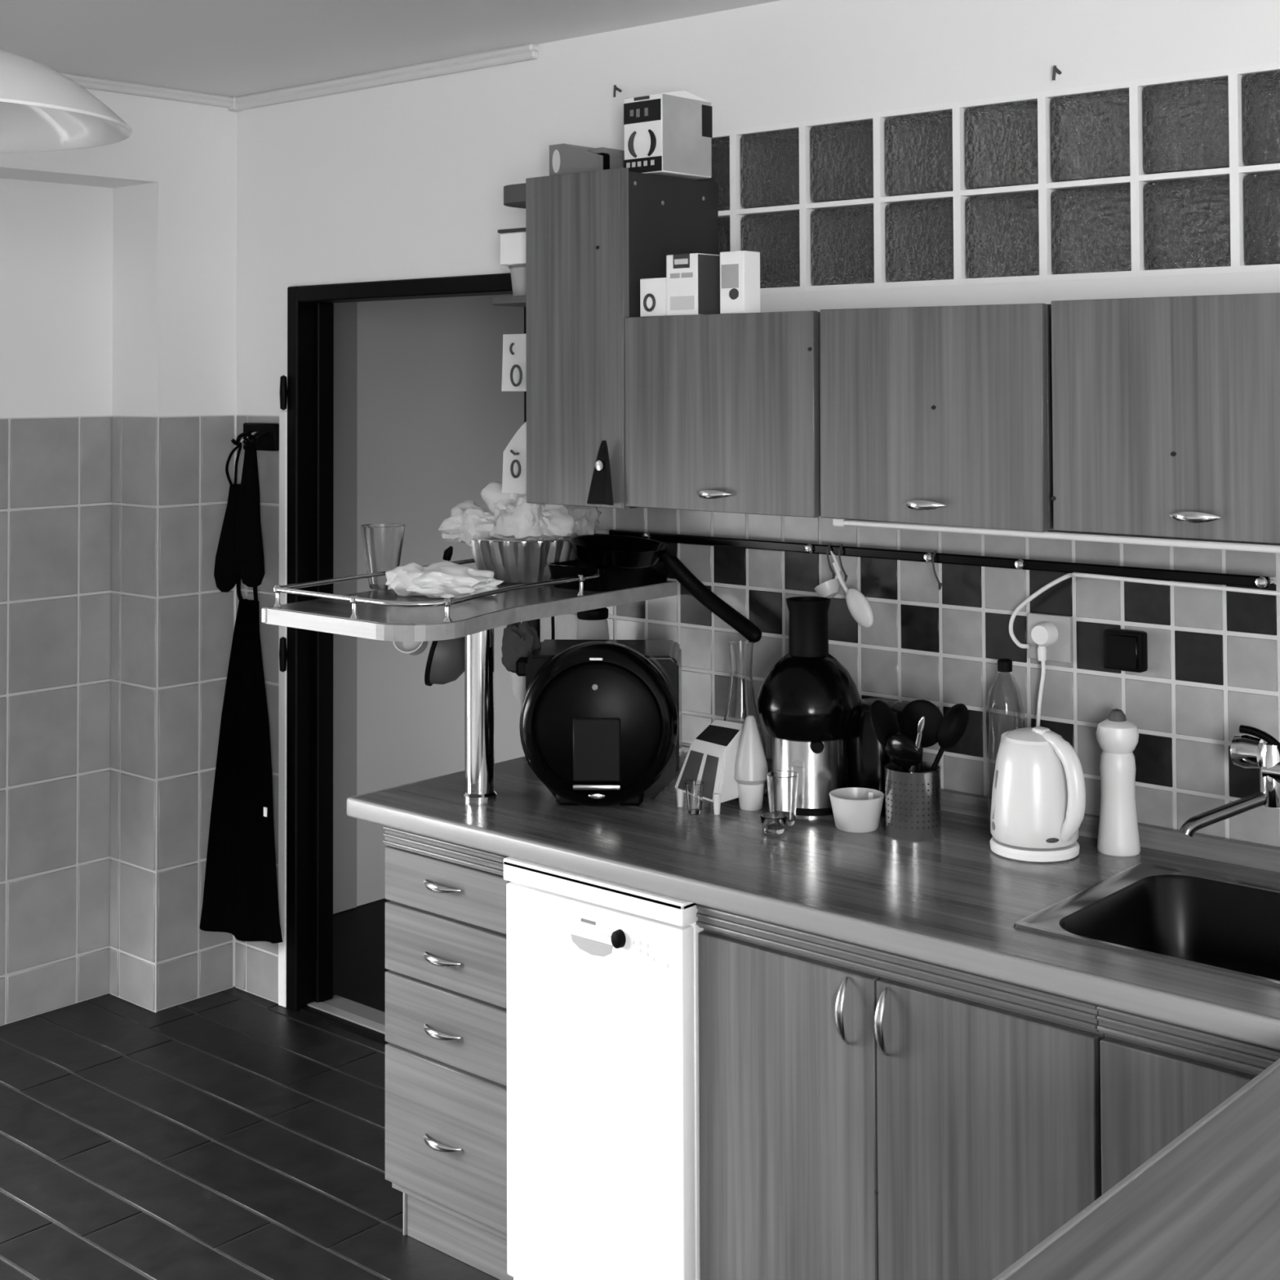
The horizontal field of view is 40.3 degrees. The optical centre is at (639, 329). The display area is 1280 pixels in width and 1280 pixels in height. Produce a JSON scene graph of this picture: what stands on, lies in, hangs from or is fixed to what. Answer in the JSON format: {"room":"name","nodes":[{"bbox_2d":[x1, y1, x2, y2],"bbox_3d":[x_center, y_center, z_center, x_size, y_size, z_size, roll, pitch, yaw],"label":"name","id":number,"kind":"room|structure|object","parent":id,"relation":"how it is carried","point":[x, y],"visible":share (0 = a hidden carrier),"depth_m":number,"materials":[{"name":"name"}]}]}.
{"room":"kitchen","nodes":[
{"label":"kitchen","id":0,"kind":"room"},
{"bbox_2d":[0,177,113,1026],"bbox_3d":[-2.976,0.574,3.482,0.128,2.583,4.800,-2,-2,41],"label":"wall","id":1,"kind":"structure","parent":0,"point":[56,238],"depth_m":4.90,"materials":[{"name":"white paint"}]},
{"bbox_2d":[109,98,236,1012],"bbox_3d":[-1.354,0.613,5.069,0.239,2.583,0.274,-2,-2,41],"label":"wall pillar","id":2,"kind":"structure","parent":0,"point":[175,236],"depth_m":4.97,"materials":[{"name":"white paint"}]},
{"bbox_2d":[0,897,499,1279],"bbox_3d":[0.234,1.843,1.737,7.700,0.080,6.650,-2,-2,41],"label":"floor","id":3,"kind":"structure","parent":0,"point":[233,1133],"depth_m":4.02,"materials":[{"name":"grey tile"}]},
{"bbox_2d":[382,825,513,1279],"bbox_3d":[-0.171,1.436,3.698,0.365,0.849,0.709,-2,-2,41],"label":"drawer unit","id":4,"kind":"object","parent":3,"relation":"on","point":[446,940],"visible":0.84,"depth_m":3.45,"materials":[{"name":"laminate"}]},
{"bbox_2d":[503,856,703,1279],"bbox_3d":[0.103,1.426,3.381,0.454,0.848,0.624,-2,-2,41],"label":"dishwasher","id":5,"kind":"object","parent":3,"relation":"on","point":[603,1033],"visible":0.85,"depth_m":3.14,"materials":[{"name":"white metal"}]},
{"bbox_2d":[346,742,1279,1279],"bbox_3d":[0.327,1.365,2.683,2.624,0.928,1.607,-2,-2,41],"label":"countertop","id":6,"kind":"structure","parent":3,"relation":"on","point":[1206,1206],"depth_m":2.90,"materials":[{"name":"laminate"}]},
{"bbox_2d":[262,558,676,800],"bbox_3d":[-0.343,0.749,3.768,0.486,0.448,0.945,-1,-2,34],"label":"bar shelf","id":7,"kind":"object","parent":6,"relation":"on","point":[384,615],"visible":0.77,"depth_m":3.59,"materials":[{"name":"metal"}]},
{"bbox_2d":[360,523,404,589],"bbox_3d":[-0.569,0.503,3.865,0.098,0.139,0.098,-2,-2,41],"label":"glass tumbler","id":8,"kind":"object","parent":7,"relation":"on","point":[382,542],"visible":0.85,"depth_m":3.83,"materials":[{"name":"clear glass"}]},
{"bbox_2d":[392,640,427,655],"bbox_3d":[-0.508,0.666,3.882,0.072,0.122,0.082,0,-2,7],"label":"mug","id":9,"kind":"object","parent":7,"relation":"hanging from","point":[413,648],"visible":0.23,"depth_m":3.89,"materials":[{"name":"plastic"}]},
{"bbox_2d":[385,560,503,598],"bbox_3d":[-0.413,0.531,3.716,0.249,0.072,0.162,-1,-2,17],"label":"cloth","id":10,"kind":"object","parent":7,"relation":"on","point":[441,580],"visible":0.98,"depth_m":3.67,"materials":[{"name":"white paper"}]},
{"bbox_2d":[424,636,464,686],"bbox_3d":[-0.420,0.694,3.839,0.095,0.180,0.154,0,-2,7],"label":"strainer","id":11,"kind":"object","parent":7,"relation":"hanging from","point":[445,664],"visible":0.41,"depth_m":3.78,"materials":[{"name":"grey metal"}]},
{"bbox_2d":[442,546,453,562],"bbox_3d":[-0.429,0.526,3.871,0.028,0.092,0.029,0,-2,-8],"label":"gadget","id":12,"kind":"object","parent":7,"relation":"on","point":[447,554],"visible":0.41,"depth_m":3.86,"materials":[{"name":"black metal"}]},
{"bbox_2d":[501,620,541,706],"bbox_3d":[-0.252,0.704,3.727,0.106,0.208,0.068,-2,-2,41],"label":"cloth","id":13,"kind":"object","parent":7,"relation":"hanging from","point":[520,639],"visible":0.67,"depth_m":3.70,"materials":[{"name":"grey fabric"}]},
{"bbox_2d":[470,537,579,584],"bbox_3d":[-0.258,0.524,4.004,0.276,0.103,0.273,-2,-2,41],"label":"bowl","id":14,"kind":"object","parent":7,"relation":"on","point":[511,562],"visible":0.59,"depth_m":3.90,"materials":[{"name":"silver metal"}]},
{"bbox_2d":[438,481,601,548],"bbox_3d":[-0.274,0.413,3.999,0.375,0.176,0.202,0,-2,-6],"label":"plastic bag","id":15,"kind":"object","parent":14,"relation":"in","point":[505,516],"visible":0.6,"depth_m":3.96,"materials":[{"name":"white plastic"}]},
{"bbox_2d":[551,616,555,639],"bbox_3d":[-0.227,0.801,4.044,0.051,0.364,0.312,0,-2,3],"label":"power cable","id":16,"kind":"object","parent":7,"relation":"hanging from","point":[553,628],"visible":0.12,"depth_m":4.17,"materials":[{"name":"black plastic"}]},
{"bbox_2d":[545,557,669,591],"bbox_3d":[-0.065,0.546,3.912,0.180,0.051,0.270,-2,-2,39],"label":"tin","id":17,"kind":"object","parent":7,"relation":"on","point":[610,579],"visible":0.64,"depth_m":3.83,"materials":[{"name":"black metal"}]},
{"bbox_2d":[568,534,761,642],"bbox_3d":[0.054,0.570,3.861,0.420,0.218,0.221,0,-2,1],"label":"frying pan","id":18,"kind":"object","parent":17,"relation":"on","point":[616,551],"visible":1,"depth_m":3.83,"materials":[{"name":"black metal"}]},
{"bbox_2d":[576,607,609,639],"bbox_3d":[-0.108,0.809,4.010,0.128,0.340,0.128,-2,-2,41],"label":"plastic jug","id":19,"kind":"object","parent":6,"relation":"on","point":[593,624],"visible":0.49,"depth_m":3.98,"materials":[{"name":"grey plastic"}]},
{"bbox_2d":[515,639,681,806],"bbox_3d":[-0.087,0.804,3.638,0.340,0.329,0.336,0,-2,3],"label":"coffee maker","id":20,"kind":"object","parent":6,"relation":"on","point":[600,725],"visible":0.99,"depth_m":3.49,"materials":[{"name":"black plastic"}]},
{"bbox_2d":[684,780,703,814],"bbox_3d":[0.108,0.932,3.474,0.038,0.061,0.038,-2,-2,41],"label":"drinking glass","id":21,"kind":"object","parent":6,"relation":"on","point":[694,788],"visible":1,"depth_m":3.46,"materials":[{"name":"white"}]},
{"bbox_2d":[675,720,743,814],"bbox_3d":[0.143,0.883,3.536,0.116,0.163,0.109,-2,-2,38],"label":"stand","id":22,"kind":"object","parent":6,"relation":"on","point":[710,758],"visible":0.84,"depth_m":3.52,"materials":[{"name":"grey plastic"}]},
{"bbox_2d":[723,640,768,794],"bbox_3d":[0.213,0.813,3.662,0.108,0.310,0.108,-2,-2,41],"label":"glass carafe","id":23,"kind":"object","parent":6,"relation":"on","point":[741,704],"visible":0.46,"depth_m":3.64,"materials":[{"name":"white"}]},
{"bbox_2d":[733,715,768,810],"bbox_3d":[0.223,0.871,3.517,0.072,0.186,0.072,-2,-2,41],"label":"dispenser","id":24,"kind":"object","parent":6,"relation":"on","point":[751,770],"visible":1,"depth_m":3.49,"materials":[{"name":"grey plastic"}]},
{"bbox_2d":[737,782,764,810],"bbox_3d":[0.223,0.938,3.515,0.056,0.052,0.056,-2,-2,41],"label":"cup","id":25,"kind":"object","parent":24,"relation":"attached to","point":[750,794],"depth_m":3.49,"materials":[{"name":"grey plastic"}]},
{"bbox_2d":[760,812,786,834],"bbox_3d":[0.255,0.943,3.332,0.052,0.031,0.052,-2,-2,41],"label":"drinking glass","id":26,"kind":"object","parent":6,"relation":"on","point":[772,823],"visible":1,"depth_m":3.31,"materials":[{"name":"white"}]},
{"bbox_2d":[766,770,798,826],"bbox_3d":[0.277,0.912,3.393,0.062,0.096,0.062,-2,-2,41],"label":"drinking glass","id":27,"kind":"object","parent":6,"relation":"on","point":[782,785],"visible":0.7,"depth_m":3.37,"materials":[{"name":"white"}]},
{"bbox_2d":[756,596,906,817],"bbox_3d":[0.384,0.752,3.493,0.304,0.420,0.210,-1,-2,17],"label":"juicer","id":28,"kind":"object","parent":6,"relation":"on","point":[813,711],"visible":0.69,"depth_m":3.44,"materials":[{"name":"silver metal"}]},
{"bbox_2d":[829,787,884,832],"bbox_3d":[0.417,0.926,3.358,0.106,0.065,0.106,-2,-2,41],"label":"frosted bowl","id":29,"kind":"object","parent":6,"relation":"on","point":[855,810],"visible":1,"depth_m":3.32,"materials":[{"name":"grey plastic"}]},
{"bbox_2d":[884,761,941,840],"bbox_3d":[0.517,0.893,3.310,0.107,0.127,0.107,-2,-2,41],"label":"utensil holder","id":30,"kind":"object","parent":6,"relation":"on","point":[913,802],"visible":0.97,"depth_m":3.27,"materials":[{"name":"silver metal"}]},
{"bbox_2d":[870,700,903,772],"bbox_3d":[0.482,0.830,3.329,0.078,0.233,0.102,0,-2,-23],"label":"spatula","id":31,"kind":"object","parent":30,"relation":"in","point":[884,722],"visible":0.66,"depth_m":3.34,"materials":[{"name":"black plastic"}]},
{"bbox_2d":[884,733,921,772],"bbox_3d":[0.496,0.854,3.296,0.068,0.182,0.066,0,-2,7],"label":"serving spoon","id":32,"kind":"object","parent":30,"relation":"in","point":[900,748],"visible":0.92,"depth_m":3.28,"materials":[{"name":"black plastic"}]},
{"bbox_2d":[910,715,925,772],"bbox_3d":[0.511,0.833,3.284,0.016,0.223,0.081,1,-2,-25],"label":"spoon","id":33,"kind":"object","parent":30,"relation":"in","point":[921,726],"visible":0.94,"depth_m":3.26,"materials":[{"name":"grey metal"}]},
{"bbox_2d":[899,699,942,772],"bbox_3d":[0.533,0.827,3.331,0.098,0.236,0.038,-2,-2,41],"label":"ladle","id":34,"kind":"object","parent":30,"relation":"in","point":[911,714],"visible":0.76,"depth_m":3.33,"materials":[{"name":"black plastic"}]},
{"bbox_2d":[929,703,968,771],"bbox_3d":[0.571,0.827,3.312,0.119,0.239,0.094,-2,-2,41],"label":"serving spoon","id":35,"kind":"object","parent":30,"relation":"in","point":[953,726],"visible":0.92,"depth_m":3.27,"materials":[{"name":"black plastic"}]},
{"bbox_2d":[986,658,1025,824],"bbox_3d":[0.706,0.798,3.371,0.074,0.319,0.074,-2,-2,41],"label":"plastic bottle","id":36,"kind":"object","parent":6,"relation":"on","point":[1005,709],"visible":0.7,"depth_m":3.35,"materials":[{"name":"clear plastic"}]},
{"bbox_2d":[990,726,1085,862],"bbox_3d":[0.728,0.838,3.183,0.180,0.228,0.160,-1,-2,21],"label":"electric kettle","id":37,"kind":"object","parent":6,"relation":"on","point":[1038,802],"visible":1,"depth_m":3.12,"materials":[{"name":"white plastic"}]},
{"bbox_2d":[991,821,995,830],"bbox_3d":[0.642,0.902,3.171,0.002,0.018,0.018,0,-2,-10],"label":"switch","id":38,"kind":"object","parent":37,"relation":"attached to","point":[993,822],"depth_m":3.17,"materials":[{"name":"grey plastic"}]},
{"bbox_2d":[1096,708,1140,856],"bbox_3d":[0.873,0.822,3.188,0.077,0.258,0.077,-2,-2,41],"label":"pepper mill","id":39,"kind":"object","parent":6,"relation":"on","point":[1117,737],"visible":1,"depth_m":3.16,"materials":[{"name":"white wood"}]},
{"bbox_2d":[1013,861,1279,987],"bbox_3d":[0.968,1.014,2.723,0.607,0.164,0.475,-2,-2,41],"label":"sink","id":40,"kind":"object","parent":6,"relation":"in","point":[1211,922],"visible":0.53,"depth_m":2.95,"materials":[{"name":"silver metal"}]},
{"bbox_2d":[1058,875,1279,981],"bbox_3d":[0.972,1.015,2.715,0.536,0.160,0.422,-2,-2,41],"label":"basin","id":41,"kind":"object","parent":40,"relation":"in","point":[1224,923],"depth_m":2.96,"materials":[{"name":"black metal"}]},
{"bbox_2d":[696,904,1104,1279],"bbox_3d":[0.597,1.414,3.024,0.754,0.849,0.711,-2,-2,41],"label":"base cabinet","id":42,"kind":"object","parent":3,"relation":"on","point":[866,1113],"visible":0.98,"depth_m":2.79,"materials":[{"name":"grey"}]},
{"bbox_2d":[1097,1004,1279,1195],"bbox_3d":[1.062,1.400,2.635,0.456,0.849,0.685,-2,-2,41],"label":"base cabinet","id":43,"kind":"object","parent":3,"relation":"on","point":[1159,1078],"visible":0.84,"depth_m":2.48,"materials":[{"name":"grey"}]},
{"bbox_2d":[0,0,780,97],"bbox_3d":[-0.265,-0.848,1.105,7.700,0.100,5.140,-2,-2,41],"label":"ceiling","id":44,"kind":"structure","parent":0,"point":[232,48],"depth_m":4.16,"materials":[{"name":"white paint"}]},
{"bbox_2d":[0,48,132,152],"bbox_3d":[-0.992,-0.518,2.407,0.562,0.478,0.562,-2,-2,41],"label":"pendant lamp","id":45,"kind":"object","parent":44,"relation":"hanging from","point":[42,109],"visible":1,"depth_m":2.54,"materials":[{"name":"white glass"}]},
{"bbox_2d":[0,88,158,187],"bbox_3d":[-2.939,-0.590,3.303,0.230,0.267,4.534,-2,-2,41],"label":"ceiling beam","id":46,"kind":"structure","parent":44,"relation":"attached to","point":[133,160],"depth_m":4.83,"materials":[{"name":"white paint"}]},
{"bbox_2d":[333,293,524,914],"bbox_3d":[-0.858,0.631,6.053,0.128,2.600,1.640,-2,-2,41],"label":"wall","id":47,"kind":"structure","parent":0,"point":[424,420],"depth_m":6.02,"materials":[{"name":"grey paint"}]},
{"bbox_2d":[234,0,1279,1003],"bbox_3d":[1.355,0.541,2.949,7.350,2.583,0.118,-2,-2,41],"label":"wall","id":48,"kind":"structure","parent":0,"point":[406,180],"depth_m":4.19,"materials":[{"name":"white paint"}]},
{"bbox_2d":[59,71,232,107],"bbox_3d":[-2.238,-0.693,3.911,0.030,0.031,3.170,-2,-2,41],"label":"trim","id":49,"kind":"structure","parent":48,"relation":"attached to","point":[86,82],"depth_m":4.89,"materials":[{"name":"white plastic"}]},
{"bbox_2d":[199,431,282,943],"bbox_3d":[-1.099,0.994,4.906,0.322,1.410,0.080,-1,-2,31],"label":"apron","id":50,"kind":"object","parent":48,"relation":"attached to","point":[241,896],"visible":0.83,"depth_m":4.92,"materials":[{"name":"black fabric"}]},
{"bbox_2d":[231,422,279,451],"bbox_3d":[-1.103,0.307,4.976,0.152,0.078,0.079,-2,-2,41],"label":"wall hook","id":51,"kind":"object","parent":48,"relation":"attached to","point":[266,434],"visible":0.98,"depth_m":4.97,"materials":[{"name":"black"}]},
{"bbox_2d":[213,442,242,592],"bbox_3d":[-1.173,0.536,4.983,0.123,0.426,0.050,-2,-2,41],"label":"oven mitt","id":52,"kind":"object","parent":51,"relation":"hanging from","point":[226,573],"visible":0.93,"depth_m":4.96,"materials":[{"name":"black fabric"}]},
{"bbox_2d":[236,437,264,587],"bbox_3d":[-1.095,0.514,4.912,0.120,0.417,0.050,-2,-2,41],"label":"oven mitt","id":53,"kind":"object","parent":51,"relation":"hanging from","point":[250,550],"visible":1,"depth_m":4.90,"materials":[{"name":"black fabric"}]},
{"bbox_2d":[278,411,287,1007],"bbox_3d":[-1.004,1.066,4.925,0.034,1.667,0.014,-2,-2,41],"label":"trim","id":54,"kind":"structure","parent":48,"relation":"attached to","point":[282,415],"depth_m":4.92,"materials":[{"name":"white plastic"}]},
{"bbox_2d":[299,995,389,1043],"bbox_3d":[-0.568,1.886,4.617,0.900,0.018,0.130,-2,-2,41],"label":"threshold","id":55,"kind":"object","parent":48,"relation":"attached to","point":[362,1019],"depth_m":4.80,"materials":[{"name":"white"}]},
{"bbox_2d":[227,43,537,111],"bbox_3d":[-0.729,-0.672,4.713,1.245,0.039,0.035,-2,-2,41],"label":"trim","id":56,"kind":"structure","parent":48,"relation":"attached to","point":[528,51],"depth_m":4.65,"materials":[{"name":"white paint"}]},
{"bbox_2d":[279,272,540,1011],"bbox_3d":[-0.595,0.879,4.630,1.003,2.020,0.140,-2,-2,41],"label":"door frame","id":57,"kind":"structure","parent":48,"relation":"in","point":[306,655],"depth_m":4.91,"materials":[{"name":"black paint"}]},
{"bbox_2d":[613,84,622,97],"bbox_3d":[-0.054,-0.562,4.129,0.010,0.029,0.024,-2,-2,41],"label":"nail","id":58,"kind":"object","parent":48,"relation":"attached to","point":[615,88],"visible":1,"depth_m":4.12,"materials":[{"name":"grey metal"}]},
{"bbox_2d":[525,167,718,508],"bbox_3d":[-0.046,0.024,3.879,0.292,0.718,0.349,-2,-2,41],"label":"upper cabinet","id":59,"kind":"object","parent":48,"relation":"attached to","point":[592,237],"visible":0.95,"depth_m":3.77,"materials":[{"name":"grey"}]},
{"bbox_2d":[492,182,525,306],"bbox_3d":[-0.212,-0.185,4.049,0.170,0.270,0.320,-2,-2,41],"label":"corner shelf","id":60,"kind":"object","parent":59,"relation":"attached to","point":[514,195],"visible":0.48,"depth_m":3.91,"materials":[{"name":"grey"}]},
{"bbox_2d":[508,263,525,295],"bbox_3d":[-0.240,-0.110,4.029,0.140,0.076,0.114,-2,-2,41],"label":"cup","id":61,"kind":"object","parent":60,"relation":"on","point":[517,272],"visible":0.31,"depth_m":4.00,"materials":[{"name":"grey plastic"}]},
{"bbox_2d":[497,227,525,266],"bbox_3d":[-0.245,-0.189,4.035,0.132,0.083,0.108,-2,-2,38],"label":"storage box","id":62,"kind":"object","parent":61,"relation":"on","point":[513,241],"visible":0.29,"depth_m":4.01,"materials":[{"name":"white"}]},
{"bbox_2d":[501,333,526,391],"bbox_3d":[-0.279,0.074,3.905,0.090,0.128,0.012,-2,-2,41],"label":"note","id":63,"kind":"object","parent":59,"relation":"attached to","point":[514,345],"visible":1,"depth_m":3.91,"materials":[{"name":"white paper"}]},
{"bbox_2d":[502,422,526,493],"bbox_3d":[-0.278,0.284,3.899,0.090,0.165,0.012,-2,-2,41],"label":"note","id":64,"kind":"object","parent":59,"relation":"attached to","point":[514,455],"visible":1,"depth_m":3.90,"materials":[{"name":"white paper"}]},
{"bbox_2d":[549,143,624,175],"bbox_3d":[-0.115,-0.374,3.912,0.150,0.080,0.102,-2,-2,41],"label":"magazine file","id":65,"kind":"object","parent":59,"relation":"on","point":[564,158],"visible":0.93,"depth_m":3.88,"materials":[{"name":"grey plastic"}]},
{"bbox_2d":[586,440,613,505],"bbox_3d":[-0.083,0.302,3.683,0.080,0.135,0.010,-2,-2,41],"label":"cloth","id":66,"kind":"object","parent":59,"relation":"hanging from","point":[601,487],"visible":1,"depth_m":3.68,"materials":[{"name":"black fabric"}]},
{"bbox_2d":[586,146,624,169],"bbox_3d":[-0.075,-0.368,3.899,0.076,0.066,0.108,-2,-2,41],"label":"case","id":67,"kind":"object","parent":59,"relation":"on","point":[606,153],"visible":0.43,"depth_m":3.86,"materials":[{"name":"grey plastic"}]},
{"bbox_2d":[623,90,712,179],"bbox_3d":[0.060,-0.429,3.855,0.112,0.186,0.178,-2,-2,41],"label":"carton","id":68,"kind":"object","parent":59,"relation":"on","point":[667,134],"visible":0.99,"depth_m":3.81,"materials":[{"name":"white cardboard"}]},
{"bbox_2d":[625,310,820,517],"bbox_3d":[0.247,0.171,3.618,0.488,0.397,0.351,-2,-2,41],"label":"upper cabinet","id":69,"kind":"object","parent":48,"relation":"attached to","point":[722,411],"visible":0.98,"depth_m":3.49,"materials":[{"name":"grey wood"}]},
{"bbox_2d":[640,277,666,316],"bbox_3d":[0.045,-0.066,3.676,0.072,0.081,0.064,-2,-2,41],"label":"carton","id":70,"kind":"object","parent":69,"relation":"on","point":[653,291],"visible":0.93,"depth_m":3.65,"materials":[{"name":"white cardboard"}]},
{"bbox_2d":[666,253,719,315],"bbox_3d":[0.110,-0.091,3.624,0.085,0.127,0.076,-2,-2,41],"label":"carton","id":71,"kind":"object","parent":69,"relation":"on","point":[692,280],"visible":0.89,"depth_m":3.60,"materials":[{"name":"white cardboard"}]},
{"bbox_2d":[720,250,759,313],"bbox_3d":[0.202,-0.093,3.531,0.062,0.126,0.057,-2,-2,41],"label":"carton","id":72,"kind":"object","parent":69,"relation":"on","point":[740,270],"visible":0.94,"depth_m":3.51,"materials":[{"name":"white cardboard"}]},
{"bbox_2d":[539,506,1279,847],"bbox_3d":[0.830,0.596,3.336,2.853,0.700,0.007,-2,-2,41],"label":"backsplash","id":73,"kind":"structure","parent":48,"relation":"attached to","point":[1213,669],"depth_m":3.44,"materials":[{"name":"grey tile"}]},
{"bbox_2d":[819,302,1053,532],"bbox_3d":[0.617,0.160,3.294,0.475,0.400,0.351,-2,-2,41],"label":"upper cabinet","id":74,"kind":"object","parent":48,"relation":"attached to","point":[940,415],"visible":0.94,"depth_m":3.16,"materials":[{"name":"grey"}]},
{"bbox_2d":[832,518,1279,553],"bbox_3d":[0.757,0.360,3.050,0.995,0.017,0.042,-2,-2,41],"label":"under-cabinet light","id":75,"kind":"object","parent":74,"relation":"attached to","point":[1050,534],"visible":0.76,"depth_m":3.02,"materials":[{"name":"grey plastic"}]},
{"bbox_2d":[608,528,1276,590],"bbox_3d":[0.521,0.482,3.562,1.550,0.077,0.062,-2,-2,41],"label":"utensil rail","id":76,"kind":"object","parent":48,"relation":"attached to","point":[1204,577],"visible":0.99,"depth_m":3.44,"materials":[{"name":"black metal"}]},
{"bbox_2d":[813,551,840,598],"bbox_3d":[0.392,0.512,3.644,0.056,0.101,0.055,-2,-2,41],"label":"ladle","id":77,"kind":"object","parent":76,"relation":"hanging from","point":[830,588],"visible":0.96,"depth_m":3.62,"materials":[{"name":"grey plastic"}]},
{"bbox_2d":[813,577,839,598],"bbox_3d":[0.391,0.540,3.644,0.053,0.045,0.055,-2,-2,41],"label":"bowl","id":78,"kind":"object","parent":77,"relation":"on","point":[830,588],"depth_m":3.62,"materials":[{"name":"grey plastic"}]},
{"bbox_2d":[831,561,873,627],"bbox_3d":[0.437,0.548,3.600,0.103,0.129,0.024,-2,-2,41],"label":"spoon","id":79,"kind":"object","parent":76,"relation":"hanging from","point":[858,605],"visible":1,"depth_m":3.58,"materials":[{"name":"grey plastic"}]},
{"bbox_2d":[845,588,873,627],"bbox_3d":[0.451,0.573,3.587,0.066,0.078,0.024,-2,-2,41],"label":"bowl","id":80,"kind":"object","parent":79,"relation":"on","point":[858,605],"depth_m":3.58,"materials":[{"name":"grey plastic"}]},
{"bbox_2d":[1008,572,1279,648],"bbox_3d":[0.908,0.532,3.200,0.037,0.158,0.552,1,-2,-45],"label":"power cable","id":81,"kind":"object","parent":76,"relation":"hanging from","point":[1053,583],"visible":1,"depth_m":3.21,"materials":[{"name":"grey plastic"}]},
{"bbox_2d":[695,62,1279,293],"bbox_3d":[0.825,-0.278,3.432,1.949,0.370,0.102,-2,-2,41],"label":"window","id":82,"kind":"structure","parent":48,"relation":"in","point":[1174,175],"depth_m":3.44,"materials":[{"name":"white glass"}]},
{"bbox_2d":[1027,612,1073,662],"bbox_3d":[0.778,0.592,3.347,0.092,0.088,0.043,-2,-2,41],"label":"wall socket","id":83,"kind":"object","parent":48,"relation":"attached to","point":[1053,632],"visible":1,"depth_m":3.34,"materials":[{"name":"grey plastic"}]},
{"bbox_2d":[1035,645,1046,726],"bbox_3d":[0.753,0.777,3.301,0.023,0.348,0.104,-1,-2,20],"label":"power cable","id":84,"kind":"object","parent":83,"relation":"hanging from","point":[1042,651],"visible":0.51,"depth_m":3.34,"materials":[{"name":"grey plastic"}]},
{"bbox_2d":[1052,65,1061,80],"bbox_3d":[0.805,-0.494,3.375,0.010,0.029,0.024,-2,-2,41],"label":"nail","id":85,"kind":"object","parent":48,"relation":"attached to","point":[1055,69],"visible":1,"depth_m":3.37,"materials":[{"name":"grey metal"}]},
{"bbox_2d":[1103,628,1147,672],"bbox_3d":[0.901,0.597,3.245,0.078,0.074,0.034,-2,-2,41],"label":"wall box","id":86,"kind":"object","parent":48,"relation":"attached to","point":[1124,650],"visible":1,"depth_m":3.23,"materials":[{"name":"black plastic"}]},
{"bbox_2d":[1050,293,1279,543],"bbox_3d":[1.000,0.146,2.959,0.519,0.396,0.351,-2,-2,41],"label":"upper cabinet","id":87,"kind":"object","parent":48,"relation":"attached to","point":[1166,411],"visible":1,"depth_m":2.88,"materials":[{"name":"grey"}]},
{"bbox_2d":[1179,724,1279,837],"bbox_3d":[1.093,0.770,2.941,0.294,0.174,0.233,-2,-2,41],"label":"faucet","id":88,"kind":"object","parent":48,"relation":"attached to","point":[1255,748],"visible":1,"depth_m":2.98,"materials":[{"name":"silver metal"}]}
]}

